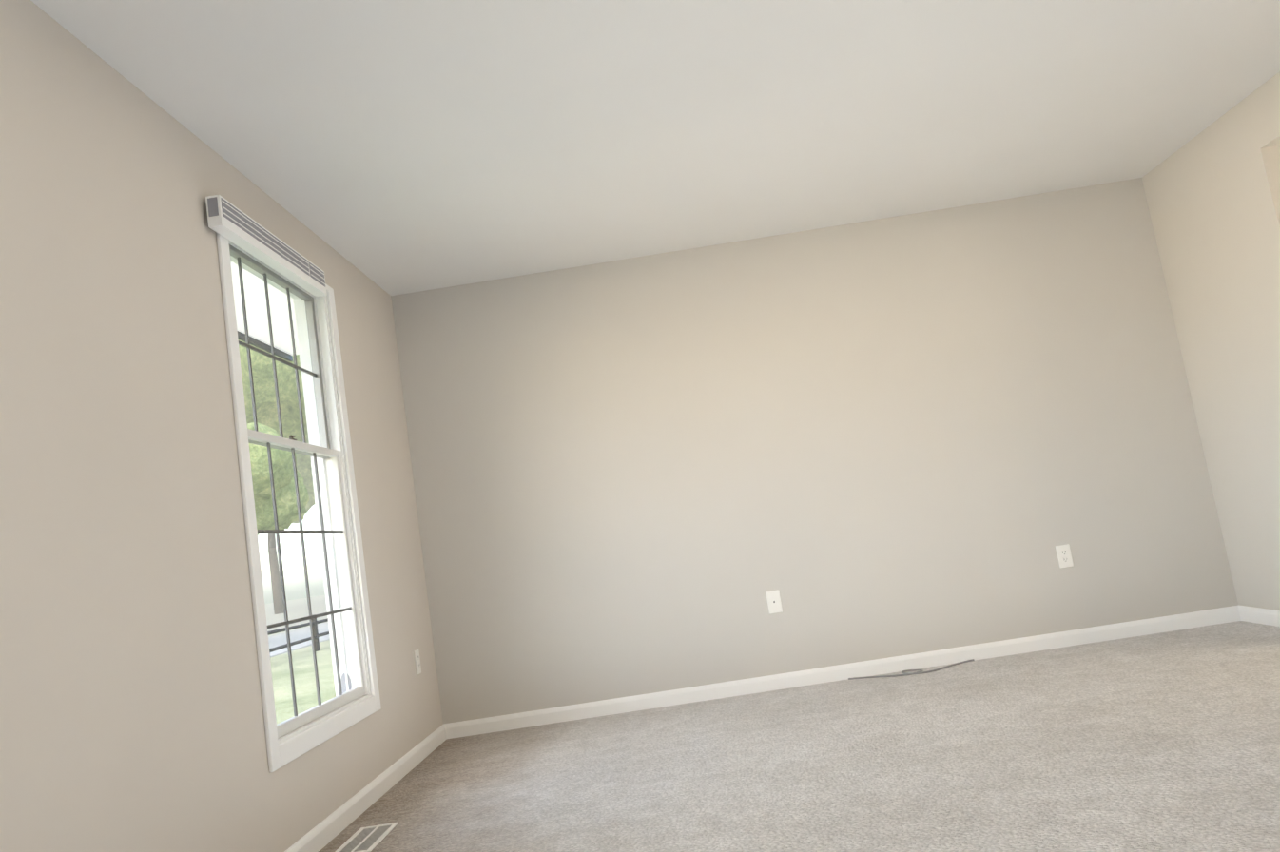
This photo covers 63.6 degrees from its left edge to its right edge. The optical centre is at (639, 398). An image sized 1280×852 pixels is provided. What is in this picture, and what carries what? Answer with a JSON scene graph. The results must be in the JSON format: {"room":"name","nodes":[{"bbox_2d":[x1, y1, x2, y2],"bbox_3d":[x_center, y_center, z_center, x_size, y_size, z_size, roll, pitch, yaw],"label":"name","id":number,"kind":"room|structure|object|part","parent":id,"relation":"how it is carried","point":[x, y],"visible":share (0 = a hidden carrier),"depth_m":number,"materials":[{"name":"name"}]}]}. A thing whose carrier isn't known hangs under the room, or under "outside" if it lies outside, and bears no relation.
{"room":"empty room","nodes":[
{"label":"empty room","id":0,"kind":"room"},
{"bbox_2d":[0,0,443,851],"bbox_3d":[-1.448,0.155,1.273,0.140,3.140,9.217,-9,-8,1],"label":"wall","id":1,"kind":"structure","parent":0,"point":[131,713],"depth_m":2.78,"materials":[{"name":"beige paint"}]},
{"bbox_2d":[215,232,381,772],"bbox_3d":[-1.375,0.342,3.995,0.184,1.915,1.195,-9,-8,1],"label":"window","id":2,"kind":"structure","parent":1,"relation":"in","point":[286,748],"depth_m":4.26,"materials":[{"name":"white paint"}]},
{"bbox_2d":[205,194,326,296],"bbox_3d":[-1.395,-0.557,3.934,0.051,0.105,1.022,-9,-8,1],"label":"window blind","id":3,"kind":"object","parent":2,"relation":"attached to","point":[228,221],"visible":1,"depth_m":3.78,"materials":[{"name":"white paint"}]},
{"bbox_3d":[-1.444,-0.161,4.064,0.014,0.689,0.973,-9,-8,1],"label":"glass","id":4,"kind":"part","parent":2,"relation":"part of","materials":[{"name":"clear glass"}]},
{"bbox_3d":[-1.444,-0.161,4.064,0.008,0.681,0.965,-9,-8,1],"label":"far window muntins","id":5,"kind":"part","parent":2,"relation":"part of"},
{"bbox_3d":[-1.444,-0.163,4.064,0.034,0.737,1.035,-9,-8,1],"label":"far window sash","id":6,"kind":"part","parent":2,"relation":"part of","materials":[{"name":"white plastic"}]},
{"bbox_3d":[-1.278,0.675,3.948,0.014,0.988,0.973,-9,-8,1],"label":"glass","id":7,"kind":"part","parent":2,"relation":"part of","materials":[{"name":"clear glass"}]},
{"bbox_3d":[-1.278,0.675,3.948,0.008,0.980,0.965,-9,-8,1],"label":"far window muntins","id":8,"kind":"part","parent":2,"relation":"part of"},
{"bbox_3d":[-1.277,0.680,3.947,0.027,1.050,1.035,-9,-8,1],"label":"far window sash","id":9,"kind":"part","parent":2,"relation":"part of","materials":[{"name":"white plastic"}]},
{"bbox_2d":[340,672,351,693],"bbox_3d":[-1.252,1.228,4.395,0.048,0.116,0.003,-9,-8,1],"label":"label","id":10,"kind":"object","parent":2,"relation":"attached to","point":[342,679],"depth_m":4.39,"materials":[{"name":"white paper"}]},
{"bbox_2d":[284,723,446,851],"bbox_3d":[-1.211,1.202,1.126,0.013,0.078,8.817,-9,-8,1],"label":"baseboard","id":11,"kind":"structure","parent":1,"relation":"attached to","point":[323,833],"depth_m":4.09,"materials":[{"name":"white paint"}]},
{"bbox_2d":[414,649,421,674],"bbox_3d":[-1.116,1.326,5.186,0.008,0.118,0.074,-9,-8,1],"label":"electrical outlet","id":12,"kind":"object","parent":1,"relation":"attached to","point":[417,662],"visible":0.98,"depth_m":5.17,"materials":[{"name":"white plastic"}]},
{"bbox_2d":[230,260,299,361],"bbox_3d":[1.682,-2.910,1.552,8.972,2.615,10.817,-9,-8,1],"label":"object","id":13,"kind":"object","parent":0,"point":[279,325],"depth_m":5.75,"materials":[{"name":"white"}]},
{"bbox_2d":[30,0,1279,295],"bbox_3d":[2.249,-1.870,1.373,8.062,0.250,9.177,-9,-8,1],"label":"ceiling","id":14,"kind":"structure","parent":0,"point":[396,146],"depth_m":3.91,"materials":[{"name":"white paint"}]},
{"bbox_2d":[318,620,1279,851],"bbox_3d":[2.641,0.701,1.020,8.062,0.120,9.177,-9,-8,1],"label":"floor","id":15,"kind":"structure","parent":0,"point":[1166,742],"depth_m":3.62,"materials":[{"name":"carpet"}]},
{"bbox_2d":[334,822,398,851],"bbox_3d":[-0.958,1.540,3.599,0.141,0.006,0.345,-9,-8,1],"label":"air vent register","id":16,"kind":"object","parent":15,"relation":"on","point":[368,839],"visible":1,"depth_m":3.60,"materials":[{"name":"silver metal"}]},
{"bbox_2d":[848,659,974,679],"bbox_3d":[1.418,1.413,5.338,0.667,0.014,0.167,-9,-8,1],"label":"power cord","id":17,"kind":"object","parent":15,"relation":"on","point":[921,671],"visible":1,"depth_m":5.33,"materials":[{"name":"grey plastic"}]},
{"bbox_2d":[390,177,1238,723],"bbox_3d":[2.608,-0.088,5.676,8.062,2.690,0.160,-9,-8,1],"label":"wall","id":18,"kind":"structure","parent":0,"point":[887,436],"depth_m":5.61,"materials":[{"name":"beige paint"}]},
{"bbox_2d":[765,589,782,614],"bbox_3d":[0.717,1.089,5.511,0.074,0.118,0.008,-9,-8,1],"label":"cable wall plate","id":19,"kind":"object","parent":18,"relation":"attached to","point":[774,602],"visible":1,"depth_m":5.51,"materials":[{"name":"white plastic"}]},
{"bbox_2d":[444,605,1240,738],"bbox_3d":[1.052,1.451,5.447,4.244,0.078,0.013,-9,-8,1],"label":"baseboard","id":20,"kind":"structure","parent":18,"relation":"attached to","point":[864,669],"depth_m":5.44,"materials":[{"name":"white paint"}]},
{"bbox_2d":[1055,543,1073,568],"bbox_3d":[2.256,0.840,5.482,0.074,0.118,0.008,-9,-8,1],"label":"electrical outlet","id":21,"kind":"object","parent":18,"relation":"attached to","point":[1064,555],"visible":1,"depth_m":5.48,"materials":[{"name":"white plastic"}]},
{"bbox_2d":[1142,71,1279,610],"bbox_3d":[2.915,-0.260,1.054,0.128,3.690,9.017,-9,-8,1],"label":"wall","id":22,"kind":"structure","parent":0,"point":[1212,193],"depth_m":5.09,"materials":[{"name":"beige paint"}]},
{"bbox_2d":[1238,605,1279,626],"bbox_3d":[3.121,1.057,4.878,0.013,0.078,1.082,-9,-8,1],"label":"baseboard","id":23,"kind":"structure","parent":22,"relation":"attached to","point":[1263,616],"depth_m":5.21,"materials":[{"name":"white paint"}]},
{"label":"outside","id":24,"kind":"structure","parent":0,"visible":0},
{"bbox_2d":[238,339,335,724],"bbox_3d":[-77.322,8.612,41.911,165.802,20.771,320.000,-9,-8,1],"label":"outdoor view","id":25,"kind":"object","parent":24,"point":[283,486],"depth_m":28.06,"materials":[{"name":"green plant"}]}
]}

